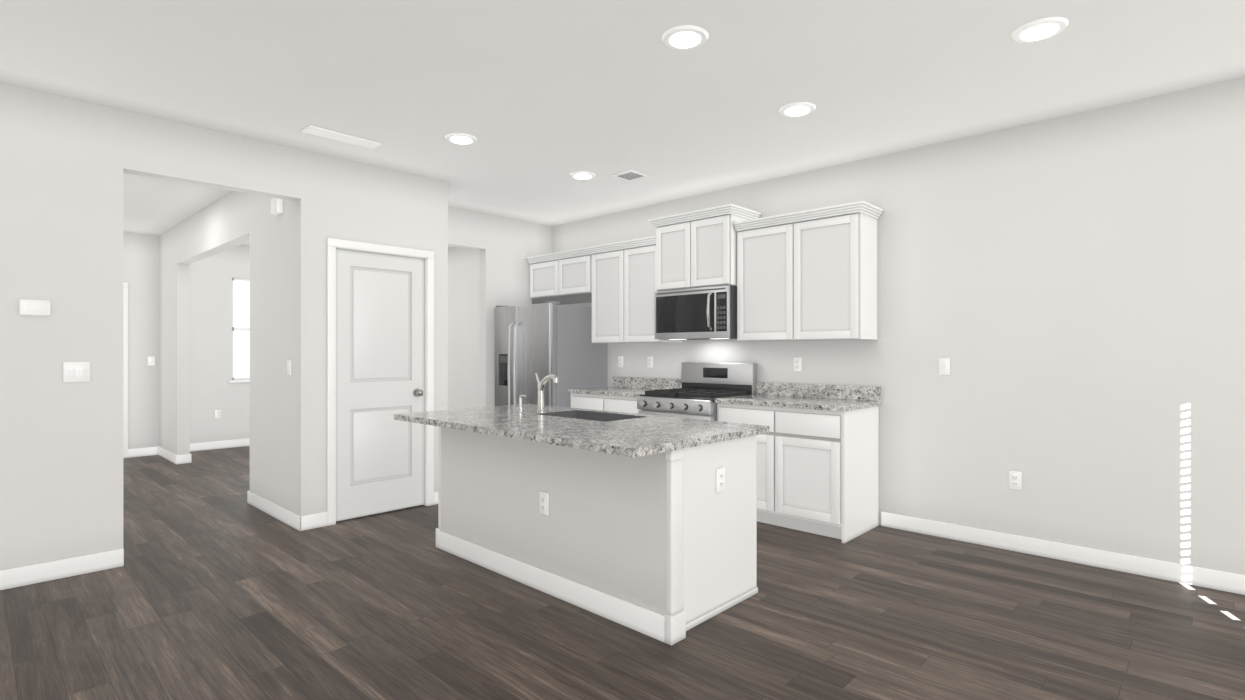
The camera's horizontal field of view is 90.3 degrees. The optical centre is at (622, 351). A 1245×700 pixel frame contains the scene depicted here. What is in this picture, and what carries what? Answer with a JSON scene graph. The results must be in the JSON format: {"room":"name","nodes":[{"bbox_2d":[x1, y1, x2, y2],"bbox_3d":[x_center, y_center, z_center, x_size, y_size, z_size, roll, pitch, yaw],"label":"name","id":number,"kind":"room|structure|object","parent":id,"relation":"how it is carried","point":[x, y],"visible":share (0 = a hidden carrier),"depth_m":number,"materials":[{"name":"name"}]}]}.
{"room":"kitchen","nodes":[
{"label":"kitchen","id":0,"kind":"room"},
{"bbox_2d":[0,83,447,570],"bbox_3d":[-3.535,-0.085,3.219,0.120,2.730,5.820,0,0,43],"label":"wall","id":1,"kind":"structure","parent":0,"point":[64,161],"depth_m":3.62,"materials":[{"name":"white paint"}]},
{"bbox_2d":[19,299,49,315],"bbox_3d":[-3.245,-0.245,3.420,0.023,0.084,0.124,0,0,43],"label":"thermostat","id":2,"kind":"object","parent":1,"relation":"attached to","point":[26,307],"visible":1,"depth_m":3.41,"materials":[{"name":"white plastic"}]},
{"bbox_2d":[63,362,89,381],"bbox_3d":[-3.130,0.115,3.551,0.011,0.115,0.116,0,0,43],"label":"light switch","id":3,"kind":"object","parent":1,"relation":"attached to","point":[72,371],"visible":1,"depth_m":3.55,"materials":[{"name":"white plastic"}]},
{"bbox_2d":[336,249,424,520],"bbox_3d":[-1.890,0.247,4.876,0.109,2.042,0.740,0,0,43],"label":"pantry door","id":4,"kind":"structure","parent":1,"relation":"in","point":[380,298],"depth_m":4.88,"materials":[{"name":"white wood"}]},
{"bbox_2d":[327,238,433,525],"bbox_3d":[-1.922,0.220,4.914,0.139,2.121,0.862,0,0,43],"label":"door frame","id":5,"kind":"structure","parent":1,"relation":"attached to","point":[333,244],"depth_m":4.72,"materials":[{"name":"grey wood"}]},
{"bbox_2d":[159,191,294,512],"bbox_3d":[-3.677,-0.085,6.547,4.660,2.730,1.180,0,0,43],"label":"wall","id":6,"kind":"structure","parent":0,"point":[238,218],"depth_m":5.14,"materials":[{"name":"white paint"}]},
{"bbox_2d":[271,198,282,214],"bbox_3d":[-2.638,-1.115,4.720,0.140,0.120,0.044,0,0,43],"label":"door chime","id":7,"kind":"object","parent":6,"relation":"attached to","point":[276,204],"visible":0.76,"depth_m":4.68,"materials":[{"name":"white plastic"}]},
{"bbox_2d":[287,360,290,374],"bbox_3d":[-2.474,0.115,4.588,0.070,0.115,0.011,0,0,43],"label":"light switch","id":8,"kind":"object","parent":6,"relation":"attached to","point":[288,361],"visible":1,"depth_m":4.58,"materials":[{"name":"white plastic"}]},
{"bbox_2d":[123,173,454,448],"bbox_3d":[-3.484,-0.085,6.839,4.780,2.730,4.110,0,0,43],"label":"wall","id":9,"kind":"structure","parent":0,"point":[152,207],"depth_m":7.68,"materials":[{"name":"white paint"}]},
{"bbox_2d":[123,282,127,457],"bbox_3d":[-6.227,0.220,7.230,0.016,2.120,0.710,0,0,43],"label":"door frame","id":10,"kind":"structure","parent":9,"relation":"attached to","point":[125,284],"depth_m":7.46,"materials":[{"name":"white wood"}]},
{"bbox_2d":[148,356,154,365],"bbox_3d":[-5.826,0.110,7.657,0.011,0.115,0.070,0,0,43],"label":"switch","id":11,"kind":"object","parent":9,"relation":"attached to","point":[151,359],"visible":1,"depth_m":7.66,"materials":[{"name":"white plastic"}]},
{"bbox_2d":[215,410,220,418],"bbox_3d":[-5.339,0.820,8.173,0.009,0.115,0.070,0,0,43],"label":"outlet","id":12,"kind":"object","parent":9,"relation":"attached to","point":[217,412],"visible":1,"depth_m":8.17,"materials":[{"name":"white plastic"}]},
{"bbox_2d":[229,278,249,382],"bbox_3d":[-4.940,-0.295,8.649,0.125,1.410,0.980,0,0,43],"label":"room window","id":13,"kind":"structure","parent":9,"relation":"in","point":[240,286],"depth_m":8.45,"materials":[{"name":"white glass"}]},
{"bbox_2d":[0,438,1244,594],"bbox_3d":[-1.801,1.228,2.825,12.500,0.105,7.630,0,0,43],"label":"baseboard","id":14,"kind":"structure","parent":9,"relation":"attached to","point":[58,569],"depth_m":3.74,"materials":[{"name":"white wood"}]},
{"bbox_2d":[448,207,551,406],"bbox_3d":[-1.480,-0.085,6.527,0.120,2.730,1.810,0,0,43],"label":"wall","id":15,"kind":"structure","parent":0,"point":[504,244],"depth_m":6.57,"materials":[{"name":"paint"}]},
{"bbox_2d":[532,293,591,304],"bbox_3d":[-0.653,-0.549,6.584,0.983,0.094,0.010,0,0,43],"label":"wall","id":16,"kind":"structure","parent":0,"point":[578,298],"depth_m":6.50,"materials":[{"name":"grey paint"}]},
{"bbox_2d":[0,446,1244,699],"bbox_3d":[-1.801,1.330,2.825,12.740,0.100,7.870,0,0,43],"label":"floor","id":17,"kind":"structure","parent":0,"point":[214,596],"depth_m":2.87,"materials":[{"name":"brown wood"}]},
{"bbox_2d":[495,301,606,407],"bbox_3d":[-0.781,0.395,6.505,0.905,1.770,0.868,0,0,43],"label":"fridge","id":18,"kind":"object","parent":17,"relation":"on","point":[547,338],"visible":0.62,"depth_m":6.19,"materials":[{"name":"grey metal"}]},
{"bbox_2d":[394,404,768,644],"bbox_3d":[-0.335,0.836,3.598,2.059,0.888,1.063,0,0,43],"label":"kitchen island","id":19,"kind":"object","parent":17,"relation":"on","point":[636,533],"visible":0.98,"depth_m":3.12,"materials":[{"name":"stone"}]},
{"bbox_2d":[517,395,526,408],"bbox_3d":[-0.682,0.340,4.224,0.088,0.102,0.044,0,0,43],"label":"soap dispenser","id":20,"kind":"object","parent":19,"relation":"on","point":[520,396],"visible":1,"depth_m":4.23,"materials":[{"name":"silver metal"}]},
{"bbox_2d":[539,492,547,514],"bbox_3d":[-0.421,0.810,3.309,0.070,0.115,0.009,0,0,43],"label":"outlet","id":21,"kind":"object","parent":19,"relation":"attached to","point":[543,497],"visible":1,"depth_m":3.30,"materials":[{"name":"white plastic"}]},
{"bbox_2d":[535,373,557,411],"bbox_3d":[-0.498,0.265,4.050,0.223,0.252,0.056,0,0,43],"label":"faucet","id":22,"kind":"object","parent":19,"relation":"on","point":[553,377],"visible":1,"depth_m":4.07,"materials":[{"name":"silver metal"}]},
{"bbox_2d":[716,467,724,492],"bbox_3d":[0.484,0.630,3.045,0.009,0.115,0.070,0,0,43],"label":"outlet","id":23,"kind":"object","parent":19,"relation":"attached to","point":[720,473],"visible":1,"depth_m":3.04,"materials":[{"name":"white plastic"}]},
{"bbox_2d":[637,362,756,420],"bbox_3d":[0.623,0.688,5.275,0.760,1.185,0.730,0,0,43],"label":"range","id":24,"kind":"object","parent":17,"relation":"on","point":[702,382],"visible":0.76,"depth_m":5.25,"materials":[{"name":"silver metal"}]},
{"bbox_2d":[568,376,880,542],"bbox_3d":[0.688,0.767,5.279,2.755,1.025,0.637,0,0,43],"label":"base cabinet","id":25,"kind":"object","parent":17,"relation":"on","point":[818,458],"visible":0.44,"depth_m":4.42,"materials":[{"name":"painted wood"},{"name":"granite"}]},
{"bbox_2d":[0,0,1244,230],"bbox_3d":[-1.801,-1.500,2.825,12.740,0.100,7.870,0,0,43],"label":"ceiling","id":26,"kind":"structure","parent":0,"point":[548,91],"depth_m":3.19,"materials":[{"name":"paint"}]},
{"bbox_2d":[301,125,381,148],"bbox_3d":[-1.889,-1.444,4.181,0.150,0.010,0.480,0,0,43],"label":"ceiling vent","id":27,"kind":"object","parent":26,"relation":"in","point":[312,130],"visible":1,"depth_m":4.16,"materials":[{"name":"white plastic"}]},
{"bbox_2d":[445,133,477,144],"bbox_3d":[-1.093,-1.442,4.200,0.216,0.014,0.216,0,0,43],"label":"recessed light","id":28,"kind":"object","parent":26,"relation":"in","point":[456,138],"visible":1,"depth_m":4.17,"materials":[{"name":"white plastic"}]},
{"bbox_2d":[570,171,595,179],"bbox_3d":[-0.326,-1.442,5.070,0.216,0.014,0.216,0,0,43],"label":"recessed light","id":29,"kind":"object","parent":26,"relation":"in","point":[580,175],"visible":1,"depth_m":5.03,"materials":[{"name":"white plastic"}]},
{"bbox_2d":[611,170,648,180],"bbox_3d":[0.063,-1.445,5.074,0.220,0.010,0.220,0,0,43],"label":"ceiling vent","id":30,"kind":"object","parent":26,"relation":"in","point":[629,175],"visible":1,"depth_m":5.05,"materials":[{"name":"white plastic"}]},
{"bbox_2d":[662,25,708,49],"bbox_3d":[0.288,-1.442,2.852,0.216,0.014,0.216,0,0,43],"label":"recessed light","id":31,"kind":"object","parent":26,"relation":"in","point":[683,37],"visible":1,"depth_m":2.83,"materials":[{"name":"white plastic"}]},
{"bbox_2d":[779,102,815,116],"bbox_3d":[1.043,-1.442,3.693,0.216,0.014,0.216,0,0,43],"label":"recessed light","id":32,"kind":"object","parent":26,"relation":"in","point":[796,109],"visible":1,"depth_m":3.66,"materials":[{"name":"white plastic"}]},
{"bbox_2d":[1011,17,1068,42],"bbox_3d":[1.875,-1.442,2.783,0.216,0.014,0.216,0,0,43],"label":"recessed light","id":33,"kind":"object","parent":26,"relation":"in","point":[1041,29],"visible":1,"depth_m":2.76,"materials":[{"name":"white plastic"}]},
{"bbox_2d":[448,77,1244,574],"bbox_3d":[0.861,-0.085,5.641,12.740,2.730,0.120,0,0,43],"label":"wall","id":34,"kind":"structure","parent":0,"point":[1079,277],"depth_m":3.86,"materials":[{"name":"white paint"}]},
{"bbox_2d":[618,356,622,366],"bbox_3d":[-0.019,0.100,6.384,0.070,0.115,0.009,0,0,43],"label":"outlet","id":35,"kind":"object","parent":34,"relation":"attached to","point":[620,358],"visible":1,"depth_m":6.38,"materials":[{"name":"white plastic"}]},
{"bbox_2d":[647,356,652,367],"bbox_3d":[0.272,0.100,6.109,0.070,0.115,0.009,0,0,43],"label":"outlet","id":36,"kind":"object","parent":34,"relation":"attached to","point":[649,358],"visible":1,"depth_m":6.11,"materials":[{"name":"white plastic"}]},
{"bbox_2d":[526,201,883,342],"bbox_3d":[0.397,-0.634,5.678,3.766,1.091,0.457,0,0,43],"label":"upper cabinet","id":37,"kind":"object","parent":34,"relation":"attached to","point":[812,274],"visible":0.98,"depth_m":4.97,"materials":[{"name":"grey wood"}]},
{"bbox_2d":[655,285,736,339],"bbox_3d":[0.694,-0.324,5.380,0.784,0.428,0.480,0,0,43],"label":"microwave","id":38,"kind":"object","parent":37,"relation":"attached to","point":[704,313],"visible":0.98,"depth_m":5.20,"materials":[{"name":"grey"}]},
{"bbox_2d":[793,357,801,370],"bbox_3d":[1.419,0.100,5.023,0.070,0.115,0.009,0,0,43],"label":"outlet","id":39,"kind":"object","parent":34,"relation":"attached to","point":[797,361],"visible":1,"depth_m":5.02,"materials":[{"name":"white plastic"}]},
{"bbox_2d":[939,358,949,374],"bbox_3d":[2.218,0.100,4.267,0.070,0.115,0.011,0,0,43],"label":"light switch","id":40,"kind":"object","parent":34,"relation":"attached to","point":[944,363],"visible":1,"depth_m":4.26,"materials":[{"name":"white plastic"}]},
{"bbox_2d":[1009,471,1021,489],"bbox_3d":[2.524,0.825,3.979,0.070,0.115,0.009,0,0,43],"label":"outlet","id":41,"kind":"object","parent":34,"relation":"attached to","point":[1015,478],"visible":1,"depth_m":3.98,"materials":[{"name":"white plastic"}]}
]}

